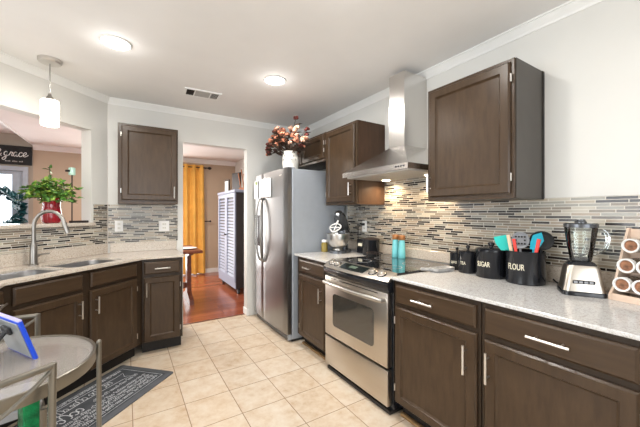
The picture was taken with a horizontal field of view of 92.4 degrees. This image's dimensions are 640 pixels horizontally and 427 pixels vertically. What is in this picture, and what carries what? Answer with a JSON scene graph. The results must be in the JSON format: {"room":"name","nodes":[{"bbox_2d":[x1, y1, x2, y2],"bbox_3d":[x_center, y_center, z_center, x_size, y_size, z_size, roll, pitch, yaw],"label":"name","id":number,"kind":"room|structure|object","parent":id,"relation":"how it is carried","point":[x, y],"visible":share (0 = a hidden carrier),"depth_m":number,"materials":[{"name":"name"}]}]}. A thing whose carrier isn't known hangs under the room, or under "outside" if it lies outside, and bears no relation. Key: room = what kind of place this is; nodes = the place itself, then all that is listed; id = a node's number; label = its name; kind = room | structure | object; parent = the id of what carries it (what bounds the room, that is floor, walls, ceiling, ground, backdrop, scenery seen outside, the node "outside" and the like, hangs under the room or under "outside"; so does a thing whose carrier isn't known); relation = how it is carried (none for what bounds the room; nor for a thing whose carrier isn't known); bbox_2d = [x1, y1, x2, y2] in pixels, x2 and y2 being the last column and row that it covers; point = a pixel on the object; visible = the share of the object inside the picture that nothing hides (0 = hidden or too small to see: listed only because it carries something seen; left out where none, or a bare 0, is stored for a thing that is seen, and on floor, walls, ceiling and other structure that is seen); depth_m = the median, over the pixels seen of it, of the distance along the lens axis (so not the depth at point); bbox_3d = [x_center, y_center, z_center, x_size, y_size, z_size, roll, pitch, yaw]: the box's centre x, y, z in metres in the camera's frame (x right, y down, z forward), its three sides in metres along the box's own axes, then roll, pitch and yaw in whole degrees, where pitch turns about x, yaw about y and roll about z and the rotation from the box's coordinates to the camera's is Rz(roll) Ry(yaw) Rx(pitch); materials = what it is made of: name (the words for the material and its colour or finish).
{"room":"kitchen","nodes":[
{"label":"kitchen","id":0,"kind":"room"},
{"bbox_2d":[0,123,15,133],"bbox_3d":[-5.028,-1.360,2.761,2.850,0.040,4.160,0,0,-32],"label":"ceiling","id":1,"kind":"structure","parent":0,"point":[3,128],"depth_m":4.90,"materials":[{"name":"paint"}]},
{"bbox_2d":[0,185,27,223],"bbox_3d":[-5.247,-0.173,4.963,0.799,1.034,0.193,0,0,-28],"label":"wreath","id":2,"kind":"object","parent":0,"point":[17,218],"visible":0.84,"depth_m":5.10,"materials":[{"name":"teal plant"}]},
{"bbox_2d":[0,62,107,252],"bbox_3d":[-2.405,0.062,2.497,0.120,2.515,1.507,0,0,13],"label":"wall","id":3,"kind":"structure","parent":0,"point":[21,92],"depth_m":2.91,"materials":[{"name":"white paint"}]},
{"bbox_2d":[0,222,95,229],"bbox_3d":[-2.490,0.103,2.448,0.335,0.033,1.220,0,0,13],"label":"window sill","id":4,"kind":"structure","parent":3,"relation":"attached to","point":[21,225],"depth_m":2.57,"materials":[{"name":"beige stone"}]},
{"bbox_2d":[40,198,61,222],"bbox_3d":[-2.416,-0.025,2.764,0.153,0.224,0.153,0,0,-32],"label":"vase","id":5,"kind":"object","parent":4,"relation":"on","point":[52,205],"visible":0.72,"depth_m":2.71,"materials":[{"name":"red ceramic"}]},
{"bbox_2d":[15,164,83,203],"bbox_3d":[-2.433,-0.253,2.775,0.383,0.372,0.479,0,0,44],"label":"plant arrangement","id":6,"kind":"object","parent":5,"relation":"in","point":[46,189],"visible":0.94,"depth_m":2.71,"materials":[{"name":"green plant"}]},
{"bbox_2d":[65,167,88,222],"bbox_3d":[-2.284,-0.169,2.883,0.051,0.510,0.201,0,0,13],"label":"lamp","id":7,"kind":"object","parent":4,"relation":"on","point":[71,171],"visible":0.91,"depth_m":2.83,"materials":[{"name":"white metal"}]},
{"bbox_2d":[0,204,106,254],"bbox_3d":[-2.349,0.107,2.452,0.008,0.401,1.445,0,0,13],"label":"tiled wall","id":8,"kind":"structure","parent":3,"relation":"attached to","point":[12,241],"depth_m":2.69,"materials":[{"name":"tile"}]},
{"bbox_2d":[0,51,109,103],"bbox_3d":[-2.330,-1.164,2.453,0.045,0.062,1.454,0,0,13],"label":"trim","id":9,"kind":"structure","parent":3,"relation":"attached to","point":[5,58],"depth_m":2.61,"materials":[{"name":"white paint"}]},
{"bbox_2d":[0,132,234,268],"bbox_3d":[-4.691,-0.030,5.505,6.350,2.700,0.120,0,0,-32],"label":"wall","id":10,"kind":"structure","parent":0,"point":[214,179],"depth_m":5.59,"materials":[{"name":"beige paint"}]},
{"bbox_2d":[0,170,22,223],"bbox_3d":[-5.445,0.300,5.023,0.880,2.030,0.050,0,0,-32],"label":"door","id":11,"kind":"structure","parent":10,"relation":"in","point":[17,176],"depth_m":5.18,"materials":[{"name":"grey paint"}]},
{"bbox_2d":[0,165,27,222],"bbox_3d":[-5.408,0.263,4.964,1.020,2.106,0.030,0,0,-32],"label":"trim","id":12,"kind":"structure","parent":10,"relation":"attached to","point":[13,168],"depth_m":5.20,"materials":[{"name":"grey paint"}]},
{"bbox_2d":[0,144,31,165],"bbox_3d":[-5.305,-0.978,5.025,0.880,0.315,0.027,0,0,-32],"label":"wall sign","id":13,"kind":"object","parent":10,"relation":"attached to","point":[9,154],"visible":1,"depth_m":5.14,"materials":[{"name":"black wood"}]},
{"bbox_2d":[0,120,31,144],"bbox_3d":[-3.831,-1.258,3.517,0.020,0.165,4.160,0,0,-32],"label":"trim","id":14,"kind":"structure","parent":10,"relation":"attached to","point":[0,120],"depth_m":4.45,"materials":[{"name":"white paint"}]},
{"bbox_2d":[32,144,235,165],"bbox_3d":[-3.439,-1.140,6.190,3.500,0.090,0.060,0,0,-32],"label":"trim","id":15,"kind":"structure","parent":10,"relation":"attached to","point":[35,146],"depth_m":5.58,"materials":[{"name":"paint"}]},
{"bbox_2d":[199,268,217,273],"bbox_3d":[-3.451,1.268,6.209,3.500,0.096,0.015,0,0,-32],"label":"baseboard","id":16,"kind":"structure","parent":10,"relation":"attached to","point":[208,270],"depth_m":6.84,"materials":[{"name":"white paint"}]},
{"bbox_3d":[-3.147,-0.990,6.319,1.749,0.064,0.150,0,0,-32],"label":"curtain rod","id":17,"kind":"object","parent":10,"relation":"attached to","visible":0},
{"bbox_2d":[183,164,204,274],"bbox_3d":[-2.767,0.125,6.506,0.653,2.330,0.103,0,0,-32],"label":"curtain","id":18,"kind":"object","parent":17,"relation":"hanging from","point":[193,177],"visible":0.59,"depth_m":6.55,"materials":[{"name":"orange fabric"}]},
{"bbox_2d":[108,104,302,314],"bbox_3d":[-1.248,0.062,3.837,2.310,2.515,0.120,0,0,-32],"label":"wall","id":19,"kind":"structure","parent":0,"point":[251,140],"depth_m":3.77,"materials":[{"name":"white paint"}]},
{"bbox_2d":[108,204,177,242],"bbox_3d":[-1.909,0.107,3.343,0.655,0.401,0.008,0,0,-32],"label":"tiled wall","id":20,"kind":"structure","parent":19,"relation":"attached to","point":[140,222],"depth_m":3.33,"materials":[{"name":"tile"}]},
{"bbox_2d":[115,221,122,231],"bbox_3d":[-2.102,0.132,3.211,0.072,0.116,0.008,0,0,-32],"label":"wall outlet","id":21,"kind":"object","parent":20,"relation":"attached to","point":[118,224],"visible":1,"depth_m":3.21,"materials":[{"name":"white plastic"}]},
{"bbox_2d":[159,221,168,230],"bbox_3d":[-1.745,0.140,3.437,0.104,0.116,0.008,0,0,-32],"label":"wall outlet","id":22,"kind":"object","parent":20,"relation":"attached to","point":[163,225],"visible":1,"depth_m":3.43,"materials":[{"name":"white plastic"}]},
{"bbox_2d":[118,122,177,204],"bbox_3d":[-1.785,-0.485,3.193,0.528,0.781,0.384,0,0,-32],"label":"upper cabinet","id":23,"kind":"object","parent":19,"relation":"attached to","point":[147,155],"visible":1,"depth_m":3.06,"materials":[{"name":"brown wood"}]},
{"bbox_2d":[108,97,302,133],"bbox_3d":[-1.204,-1.164,3.767,2.310,0.062,0.045,0,0,-32],"label":"trim","id":24,"kind":"structure","parent":19,"relation":"attached to","point":[114,101],"depth_m":3.58,"materials":[{"name":"white paint"}]},
{"bbox_2d":[183,313,243,324],"bbox_3d":[-1.311,1.317,3.832,0.762,0.006,0.030,0,0,-32],"label":"trim","id":25,"kind":"structure","parent":19,"relation":"attached to","point":[242,313],"depth_m":3.81,"materials":[{"name":"brown wood"}]},
{"bbox_2d":[243,306,248,315],"bbox_3d":[-0.966,1.273,4.015,0.033,0.086,0.144,0,0,-32],"label":"baseboard","id":26,"kind":"structure","parent":19,"relation":"attached to","point":[245,310],"depth_m":3.98,"materials":[{"name":"white paint"}]},
{"bbox_2d":[8,272,414,426],"bbox_3d":[-2.175,1.343,1.524,6.350,0.054,9.300,0,0,-32],"label":"floor","id":27,"kind":"structure","parent":0,"point":[234,371],"depth_m":2.41,"materials":[{"name":"beige tile"}]},
{"bbox_2d":[0,291,7,389],"bbox_3d":[-1.994,0.872,1.535,0.598,0.894,0.325,0,0,-32],"label":"base cabinet","id":28,"kind":"object","parent":27,"relation":"on","point":[2,305],"visible":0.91,"depth_m":1.76,"materials":[{"name":"brown wood"}]},
{"bbox_2d":[0,313,46,426],"bbox_3d":[-1.492,0.913,1.339,0.383,0.816,0.442,0,0,44],"label":"metal chair","id":29,"kind":"object","parent":27,"relation":"on","point":[4,393],"visible":0.51,"depth_m":1.48,"materials":[{"name":"grey metal"}]},
{"bbox_2d":[0,362,56,426],"bbox_3d":[-1.111,0.913,0.925,0.383,0.816,0.442,0,0,27],"label":"metal chair","id":30,"kind":"object","parent":27,"relation":"on","point":[51,367],"visible":1,"depth_m":1.02,"materials":[{"name":"grey metal"}]},
{"bbox_2d":[18,400,39,426],"bbox_3d":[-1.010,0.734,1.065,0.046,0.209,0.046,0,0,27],"label":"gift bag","id":31,"kind":"object","parent":30,"relation":"on","point":[28,416],"visible":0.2,"depth_m":1.05,"materials":[{"name":"green paper"}]},
{"bbox_2d":[0,335,101,426],"bbox_3d":[-1.255,0.945,1.185,0.670,0.748,0.652,0,0,-32],"label":"glass table","id":32,"kind":"object","parent":27,"relation":"on","point":[69,377],"visible":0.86,"depth_m":1.38,"materials":[{"name":"beige metal"}]},
{"bbox_2d":[0,313,37,359],"bbox_3d":[-1.307,0.511,1.259,0.250,0.179,0.148,0,0,27],"label":"tablet","id":33,"kind":"object","parent":32,"relation":"on","point":[13,331],"visible":1,"depth_m":1.26,"materials":[{"name":"blue plastic"}]},
{"bbox_2d":[0,260,141,426],"bbox_3d":[-2.025,0.872,2.379,0.654,0.894,1.058,0,0,13],"label":"base cabinet","id":34,"kind":"object","parent":27,"relation":"on","point":[104,303],"visible":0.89,"depth_m":2.26,"materials":[{"name":"brown wood"}]},
{"bbox_2d":[0,249,184,287],"bbox_3d":[-1.929,0.415,2.371,0.880,0.018,2.355,0,0,13],"label":"countertop","id":35,"kind":"structure","parent":34,"relation":"on","point":[119,257],"depth_m":2.54,"materials":[{"name":"beige stone"}]},
{"bbox_2d":[28,209,69,265],"bbox_3d":[-2.160,0.187,2.466,0.271,0.438,0.108,0,0,-23],"label":"kitchen faucet","id":36,"kind":"object","parent":35,"relation":"on","point":[33,256],"visible":1,"depth_m":2.40,"materials":[{"name":"silver metal"}]},
{"bbox_2d":[0,244,106,267],"bbox_3d":[-2.343,0.357,2.450,0.022,0.097,1.430,0,0,13],"label":"stone upstand","id":37,"kind":"object","parent":35,"relation":"on","point":[15,259],"visible":0.97,"depth_m":2.65,"materials":[{"name":"beige stone"}]},
{"bbox_2d":[0,260,114,280],"bbox_3d":[-2.014,0.511,2.297,0.374,0.174,1.019,0,0,13],"label":"sink","id":38,"kind":"object","parent":35,"relation":"in","point":[12,275],"visible":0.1,"depth_m":2.31,"materials":[{"name":"metal"}]},
{"bbox_2d":[110,241,176,252],"bbox_3d":[-1.904,0.357,3.338,0.627,0.097,0.019,0,0,-32],"label":"stone upstand","id":39,"kind":"object","parent":35,"relation":"on","point":[154,245],"visible":0.98,"depth_m":3.32,"materials":[{"name":"beige stone"}]},
{"bbox_2d":[13,365,172,426],"bbox_3d":[-1.599,1.314,2.001,0.520,0.010,1.240,0,0,13],"label":"kitchen mat","id":40,"kind":"object","parent":27,"relation":"on","point":[122,386],"visible":0.86,"depth_m":2.20,"materials":[{"name":"grey fabric"}]},
{"bbox_2d":[47,369,160,426],"bbox_3d":[-1.599,1.310,2.001,0.397,0.001,1.117,0,0,13],"label":"print","id":41,"kind":"object","parent":40,"relation":"on","point":[79,410],"depth_m":2.19},
{"bbox_2d":[141,257,182,352],"bbox_3d":[-1.635,0.872,3.146,0.345,0.894,0.624,0,0,-32],"label":"base cabinet","id":42,"kind":"object","parent":27,"relation":"on","point":[162,278],"visible":0.91,"depth_m":2.93,"materials":[{"name":"brown wood"}]},
{"bbox_2d":[183,245,202,305],"bbox_3d":[-2.362,0.918,4.422,1.110,0.795,0.900,0,0,-32],"label":"dining table","id":43,"kind":"object","parent":27,"relation":"on","point":[187,294],"visible":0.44,"depth_m":4.59,"materials":[{"name":"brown wood"}]},
{"bbox_2d":[218,189,243,293],"bbox_3d":[-1.437,0.463,5.515,0.558,1.704,1.090,0,0,-32],"label":"armoire","id":44,"kind":"object","parent":27,"relation":"on","point":[231,202],"visible":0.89,"depth_m":5.12,"materials":[{"name":"white paint"}]},
{"bbox_2d":[225,179,229,190],"bbox_3d":[-1.714,-0.509,5.760,0.084,0.240,0.180,0,0,-42],"label":"picture frame","id":45,"kind":"object","parent":44,"relation":"on","point":[227,182],"visible":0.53,"depth_m":5.70,"materials":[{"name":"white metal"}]},
{"bbox_2d":[232,172,240,189],"bbox_3d":[-1.431,-0.549,5.375,0.260,0.320,0.094,0,0,43],"label":"picture frame","id":46,"kind":"object","parent":44,"relation":"on","point":[235,180],"visible":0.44,"depth_m":5.35,"materials":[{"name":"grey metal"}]},
{"bbox_2d":[238,169,243,189],"bbox_3d":[-1.306,-0.571,5.193,0.260,0.362,0.060,0,0,38],"label":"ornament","id":47,"kind":"object","parent":44,"relation":"on","point":[241,188],"visible":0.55,"depth_m":5.20,"materials":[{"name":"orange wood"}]},
{"bbox_2d":[255,166,343,340],"bbox_3d":[-0.311,0.417,3.673,0.806,1.794,0.928,0,0,-32],"label":"refrigerator","id":48,"kind":"object","parent":27,"relation":"on","point":[296,217],"visible":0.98,"depth_m":3.27,"materials":[{"name":"metal"}]},
{"bbox_2d":[254,181,257,198],"bbox_3d":[-0.789,-0.290,3.795,0.004,0.220,0.120,0,0,-32],"label":"paper sheet","id":49,"kind":"object","parent":48,"relation":"attached to","point":[255,185],"visible":1,"depth_m":3.81,"materials":[{"name":"white paper"}]},
{"bbox_2d":[262,178,270,197],"bbox_3d":[-0.605,-0.287,3.462,0.036,0.215,0.200,0,0,-32],"label":"holder","id":50,"kind":"object","parent":48,"relation":"attached to","point":[266,183],"visible":1,"depth_m":3.41,"materials":[{"name":"white plastic"}]},
{"bbox_2d":[282,150,298,168],"bbox_3d":[-0.326,-0.571,3.374,0.186,0.215,0.185,0,0,-32],"label":"vase","id":51,"kind":"object","parent":48,"relation":"on","point":[289,159],"visible":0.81,"depth_m":3.31,"materials":[{"name":"white ceramic"}]},
{"bbox_2d":[265,116,310,155],"bbox_3d":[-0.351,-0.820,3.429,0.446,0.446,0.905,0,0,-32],"label":"flower bouquet","id":52,"kind":"object","parent":51,"relation":"in","point":[280,140],"visible":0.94,"depth_m":3.37,"materials":[{"name":"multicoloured plant"}]},
{"bbox_2d":[298,256,327,359],"bbox_3d":[0.183,0.872,3.034,0.738,0.894,0.535,0,0,-32],"label":"base cabinet","id":53,"kind":"object","parent":27,"relation":"on","point":[311,274],"visible":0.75,"depth_m":2.85,"materials":[{"name":"brown wood"}]},
{"bbox_2d":[294,250,379,262],"bbox_3d":[0.188,0.415,3.061,0.709,0.018,0.581,0,0,-32],"label":"countertop","id":54,"kind":"structure","parent":53,"relation":"on","point":[324,257],"depth_m":2.97,"materials":[{"name":"stone"}]},
{"bbox_2d":[321,240,327,251],"bbox_3d":[0.048,0.343,3.266,0.069,0.126,0.069,0,0,-32],"label":"jar","id":55,"kind":"object","parent":54,"relation":"on","point":[324,245],"visible":0.94,"depth_m":3.24,"materials":[{"name":"yellow glass"}]},
{"bbox_2d":[326,211,350,253],"bbox_3d":[0.209,0.187,3.232,0.243,0.436,0.355,0,0,26],"label":"stand mixer","id":56,"kind":"object","parent":54,"relation":"on","point":[338,241],"visible":1,"depth_m":3.13,"materials":[{"name":"grey metal"}]},
{"bbox_2d":[326,233,349,249],"bbox_3d":[0.186,0.291,3.183,0.243,0.168,0.243,0,0,26],"label":"bowl","id":57,"kind":"object","parent":56,"relation":"on","point":[338,241],"depth_m":3.10,"materials":[{"name":"silver metal"}]},
{"bbox_2d":[357,238,362,253],"bbox_3d":[0.448,0.333,3.146,0.102,0.145,0.110,0,0,-32],"label":"canister","id":58,"kind":"object","parent":54,"relation":"on","point":[359,241],"visible":0.45,"depth_m":3.12,"materials":[{"name":"black ceramic"}]},
{"bbox_2d":[362,237,379,255],"bbox_3d":[0.500,0.319,3.009,0.172,0.172,0.171,0,0,-32],"label":"pot","id":59,"kind":"object","parent":54,"relation":"on","point":[370,244],"visible":0.96,"depth_m":2.94,"materials":[{"name":"black metal"}]},
{"bbox_2d":[322,254,449,414],"bbox_3d":[0.502,0.847,2.459,0.748,0.944,0.756,0,0,-32],"label":"range","id":60,"kind":"object","parent":27,"relation":"on","point":[359,291],"visible":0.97,"depth_m":2.21,"materials":[{"name":"silver metal"}]},
{"bbox_2d":[336,254,449,275],"bbox_3d":[0.560,0.406,2.497,0.599,0.026,0.756,0,0,-32],"label":"cooktop","id":61,"kind":"object","parent":60,"relation":"in","point":[395,266],"depth_m":2.42,"materials":[{"name":"black glass"}]},
{"bbox_2d":[392,235,398,257],"bbox_3d":[0.677,0.291,2.756,0.064,0.202,0.064,0,0,-32],"label":"shaker","id":62,"kind":"object","parent":60,"relation":"on","point":[395,243],"visible":0.91,"depth_m":2.73,"materials":[{"name":"teal glass"}]},
{"bbox_2d":[398,235,405,258],"bbox_3d":[0.718,0.291,2.693,0.064,0.202,0.064,0,0,-32],"label":"shaker","id":63,"kind":"object","parent":60,"relation":"on","point":[401,247],"visible":1,"depth_m":2.67,"materials":[{"name":"teal glass"}]},
{"bbox_2d":[394,280,481,426],"bbox_3d":[0.896,0.872,1.906,0.738,0.894,0.572,0,0,-32],"label":"base cabinet","id":64,"kind":"object","parent":27,"relation":"on","point":[438,383],"visible":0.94,"depth_m":1.69,"materials":[{"name":"brown wood"}]},
{"bbox_2d":[482,302,639,426],"bbox_3d":[1.202,0.872,1.422,0.738,0.894,0.565,0,0,-32],"label":"base cabinet","id":65,"kind":"object","parent":27,"relation":"on","point":[538,371],"visible":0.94,"depth_m":1.24,"materials":[{"name":"brown wood"}]},
{"bbox_3d":[1.506,0.872,0.941,0.738,0.894,0.565,0,0,-32],"label":"base cabinet","id":66,"kind":"object","parent":27,"relation":"on","visible":0},
{"bbox_2d":[391,270,639,340],"bbox_3d":[1.222,0.415,1.425,0.709,0.018,1.744,0,0,-32],"label":"countertop","id":67,"kind":"structure","parent":66,"relation":"on","point":[614,317],"depth_m":1.43,"materials":[{"name":"stone"}]},
{"bbox_2d":[420,266,454,272],"bbox_3d":[0.826,0.389,2.156,0.259,0.033,0.100,0,0,-24],"label":"spoon rest","id":68,"kind":"object","parent":67,"relation":"on","point":[438,269],"visible":1,"depth_m":2.12,"materials":[{"name":"white ceramic"}]},
{"bbox_2d":[450,247,458,269],"bbox_3d":[0.999,0.325,2.238,0.099,0.161,0.099,0,0,-32],"label":"canister","id":69,"kind":"object","parent":67,"relation":"on","point":[453,254],"visible":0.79,"depth_m":2.21,"materials":[{"name":"black ceramic"}]},
{"bbox_2d":[458,245,475,273],"bbox_3d":[1.024,0.312,2.123,0.130,0.186,0.130,0,0,-32],"label":"canister","id":70,"kind":"object","parent":67,"relation":"on","point":[466,258],"visible":0.93,"depth_m":2.07,"materials":[{"name":"black metal"}]},
{"bbox_2d":[475,242,504,278],"bbox_3d":[1.101,0.295,1.973,0.185,0.221,0.185,0,0,-32],"label":"canister","id":71,"kind":"object","parent":67,"relation":"on","point":[490,260],"visible":0.94,"depth_m":1.90,"materials":[{"name":"black metal"}]},
{"bbox_2d":[505,249,545,285],"bbox_3d":[1.207,0.311,1.806,0.201,0.188,0.201,0,0,-32],"label":"canister","id":72,"kind":"object","parent":67,"relation":"on","point":[526,267],"visible":0.98,"depth_m":1.73,"materials":[{"name":"black ceramic"}]},
{"bbox_2d":[494,235,512,249],"bbox_3d":[1.122,0.262,1.863,0.118,0.266,0.012,0,0,34],"label":"spatula","id":73,"kind":"object","parent":72,"relation":"in","point":[501,242],"visible":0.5,"depth_m":1.87,"materials":[{"name":"teal plastic"}]},
{"bbox_2d":[506,234,512,250],"bbox_3d":[1.130,0.259,1.806,0.058,0.270,0.020,0,0,34],"label":"wooden spoon","id":74,"kind":"object","parent":72,"relation":"in","point":[508,236],"visible":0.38,"depth_m":1.81,"materials":[{"name":"brown wood"}]},
{"bbox_2d":[512,239,517,251],"bbox_3d":[1.149,0.271,1.790,0.049,0.247,0.018,0,0,34],"label":"spoon","id":75,"kind":"object","parent":72,"relation":"in","point":[513,240],"visible":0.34,"depth_m":1.79,"materials":[{"name":"red plastic"}]},
{"bbox_2d":[511,232,529,251],"bbox_3d":[1.194,0.251,1.829,0.092,0.285,0.020,0,0,34],"label":"slotted spoon","id":76,"kind":"object","parent":72,"relation":"in","point":[522,239],"visible":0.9,"depth_m":1.82,"materials":[{"name":"grey plastic"}]},
{"bbox_2d":[530,232,543,251],"bbox_3d":[1.252,0.251,1.777,0.073,0.286,0.012,0,0,34],"label":"turner","id":77,"kind":"object","parent":72,"relation":"in","point":[535,237],"visible":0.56,"depth_m":1.78,"materials":[{"name":"teal plastic"}]},
{"bbox_2d":[535,239,540,251],"bbox_3d":[1.209,0.268,1.728,0.059,0.253,0.020,0,0,34],"label":"spoon","id":78,"kind":"object","parent":72,"relation":"in","point":[538,242],"visible":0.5,"depth_m":1.71,"materials":[{"name":"red plastic"}]},
{"bbox_2d":[529,231,554,251],"bbox_3d":[1.285,0.248,1.781,0.120,0.293,0.020,0,0,34],"label":"ladle","id":79,"kind":"object","parent":72,"relation":"in","point":[549,241],"visible":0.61,"depth_m":1.77,"materials":[{"name":"plastic"}]},
{"bbox_2d":[546,265,614,290],"bbox_3d":[1.514,0.357,1.610,0.019,0.097,1.744,0,0,-32],"label":"stone upstand","id":80,"kind":"object","parent":67,"relation":"on","point":[552,272],"visible":0.28,"depth_m":1.78,"materials":[{"name":"beige stone"}]},
{"bbox_2d":[557,219,610,298],"bbox_3d":[1.337,0.218,1.556,0.200,0.375,0.155,0,0,26],"label":"blender","id":81,"kind":"object","parent":67,"relation":"on","point":[580,276],"visible":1,"depth_m":1.51,"materials":[{"name":"silver metal"}]},
{"bbox_2d":[608,228,639,304],"bbox_3d":[1.494,0.238,1.386,0.180,0.335,0.231,0,0,-22],"label":"spice rack","id":82,"kind":"object","parent":67,"relation":"on","point":[630,233],"visible":0.39,"depth_m":1.48,"materials":[{"name":"brown wood"}]},
{"bbox_2d":[612,276,638,291],"bbox_3d":[1.442,0.328,1.437,0.114,0.066,0.066,0,0,-22],"label":"spice jar","id":83,"kind":"object","parent":82,"relation":"on","point":[622,284],"visible":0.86,"depth_m":1.42,"materials":[{"name":"white plastic"}]},
{"bbox_2d":[616,258,639,272],"bbox_3d":[1.474,0.243,1.450,0.114,0.066,0.066,0,0,-22],"label":"spice jar","id":84,"kind":"object","parent":82,"relation":"on","point":[627,265],"visible":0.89,"depth_m":1.43,"materials":[{"name":"white plastic"}]},
{"bbox_2d":[621,239,639,252],"bbox_3d":[1.510,0.151,1.465,0.114,0.066,0.066,0,0,-22],"label":"spice jar","id":85,"kind":"object","parent":82,"relation":"on","point":[628,245],"visible":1,"depth_m":1.45,"materials":[{"name":"white plastic"}]},
{"bbox_2d":[631,280,639,294],"bbox_3d":[1.467,0.328,1.374,0.114,0.066,0.066,0,0,-22],"label":"spice jar","id":86,"kind":"object","parent":82,"relation":"on","point":[635,286],"visible":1,"depth_m":1.37,"materials":[{"name":"white plastic"}]},
{"bbox_2d":[636,262,639,272],"bbox_3d":[1.500,0.243,1.387,0.114,0.066,0.066,0,0,-22],"label":"spice jar","id":87,"kind":"object","parent":82,"relation":"on","point":[638,263],"visible":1,"depth_m":1.39,"materials":[{"name":"white plastic"}]},
{"bbox_2d":[0,0,569,161],"bbox_3d":[-1.626,-1.215,1.871,5.050,0.060,9.300,0,0,-32],"label":"ceiling","id":88,"kind":"structure","parent":0,"point":[332,56],"depth_m":2.20,"materials":[{"name":"paint"}]},
{"bbox_2d":[37,55,61,127],"bbox_3d":[-2.095,-0.938,2.382,0.148,0.515,0.148,0,0,-32],"label":"pendant lamp","id":89,"kind":"object","parent":88,"relation":"hanging from","point":[49,107],"visible":1,"depth_m":2.35,"materials":[{"name":"white glass"}]},
{"bbox_2d":[99,34,131,50],"bbox_3d":[-1.425,-1.183,2.145,0.196,0.024,0.196,0,0,-32],"label":"recessed light","id":90,"kind":"object","parent":88,"relation":"in","point":[112,41],"visible":1,"depth_m":2.12,"materials":[{"name":"white paint"}]},
{"bbox_2d":[183,87,221,100],"bbox_3d":[-1.175,-1.191,3.067,0.340,0.008,0.196,0,0,-29],"label":"ceiling vent","id":91,"kind":"object","parent":88,"relation":"in","point":[187,91],"visible":1,"depth_m":3.06,"materials":[{"name":"white metal"}]},
{"bbox_2d":[264,75,285,84],"bbox_3d":[-0.403,-1.183,2.748,0.196,0.024,0.196,0,0,-32],"label":"recessed light","id":92,"kind":"object","parent":88,"relation":"in","point":[271,79],"visible":1,"depth_m":2.71,"materials":[{"name":"white paint"}]},
{"bbox_2d":[235,0,639,264],"bbox_3d":[0.527,-0.030,3.302,0.120,2.700,9.420,0,0,-32],"label":"wall","id":93,"kind":"structure","parent":0,"point":[589,58],"depth_m":1.71,"materials":[{"name":"white paint"}]},
{"bbox_2d":[297,132,325,170],"bbox_3d":[-0.065,-0.718,3.777,0.366,0.305,0.985,0,0,-32],"label":"upper cabinet","id":94,"kind":"object","parent":93,"relation":"attached to","point":[314,158],"visible":0.44,"depth_m":3.49,"materials":[{"name":"brown wood"}]},
{"bbox_2d":[326,120,384,205],"bbox_3d":[0.325,-0.475,3.123,0.404,0.780,0.525,0,0,-32],"label":"upper cabinet","id":95,"kind":"object","parent":93,"relation":"attached to","point":[349,145],"visible":0.98,"depth_m":2.95,"materials":[{"name":"brown wood"}]},
{"bbox_2d":[343,70,427,181],"bbox_3d":[0.617,-0.723,2.561,0.517,0.840,0.750,0,0,-32],"label":"range hood","id":96,"kind":"object","parent":93,"relation":"attached to","point":[406,157],"visible":0.78,"depth_m":2.49,"materials":[{"name":"metal"}]},
{"bbox_2d":[348,241,449,263],"bbox_3d":[0.686,0.350,2.919,0.019,0.083,1.354,0,0,-32],"label":"stone upstand","id":97,"kind":"object","parent":93,"relation":"attached to","point":[444,257],"visible":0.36,"depth_m":2.64,"materials":[{"name":"beige stone"}]},
{"bbox_2d":[302,0,603,133],"bbox_3d":[1.358,-1.164,1.834,0.045,0.062,6.050,0,0,-32],"label":"trim","id":98,"kind":"structure","parent":93,"relation":"attached to","point":[571,7],"depth_m":2.12,"materials":[{"name":"white paint"}]},
{"bbox_2d":[426,57,544,201],"bbox_3d":[1.037,-0.471,1.997,0.404,0.773,0.577,0,0,-32],"label":"upper cabinet","id":99,"kind":"object","parent":93,"relation":"attached to","point":[486,127],"visible":1,"depth_m":1.83,"materials":[{"name":"brown wood"}]},
{"bbox_2d":[348,177,639,272],"bbox_3d":[1.151,-0.036,2.195,0.008,0.688,3.120,0,0,-32],"label":"tiled wall","id":100,"kind":"structure","parent":93,"relation":"attached to","point":[432,226],"depth_m":2.14,"materials":[{"name":"tile"}]},
{"bbox_2d":[362,221,366,231],"bbox_3d":[0.471,0.135,3.255,0.008,0.116,0.072,0,0,-32],"label":"wall outlet","id":101,"kind":"object","parent":100,"relation":"attached to","point":[364,228],"visible":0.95,"depth_m":3.25,"materials":[{"name":"white plastic"}]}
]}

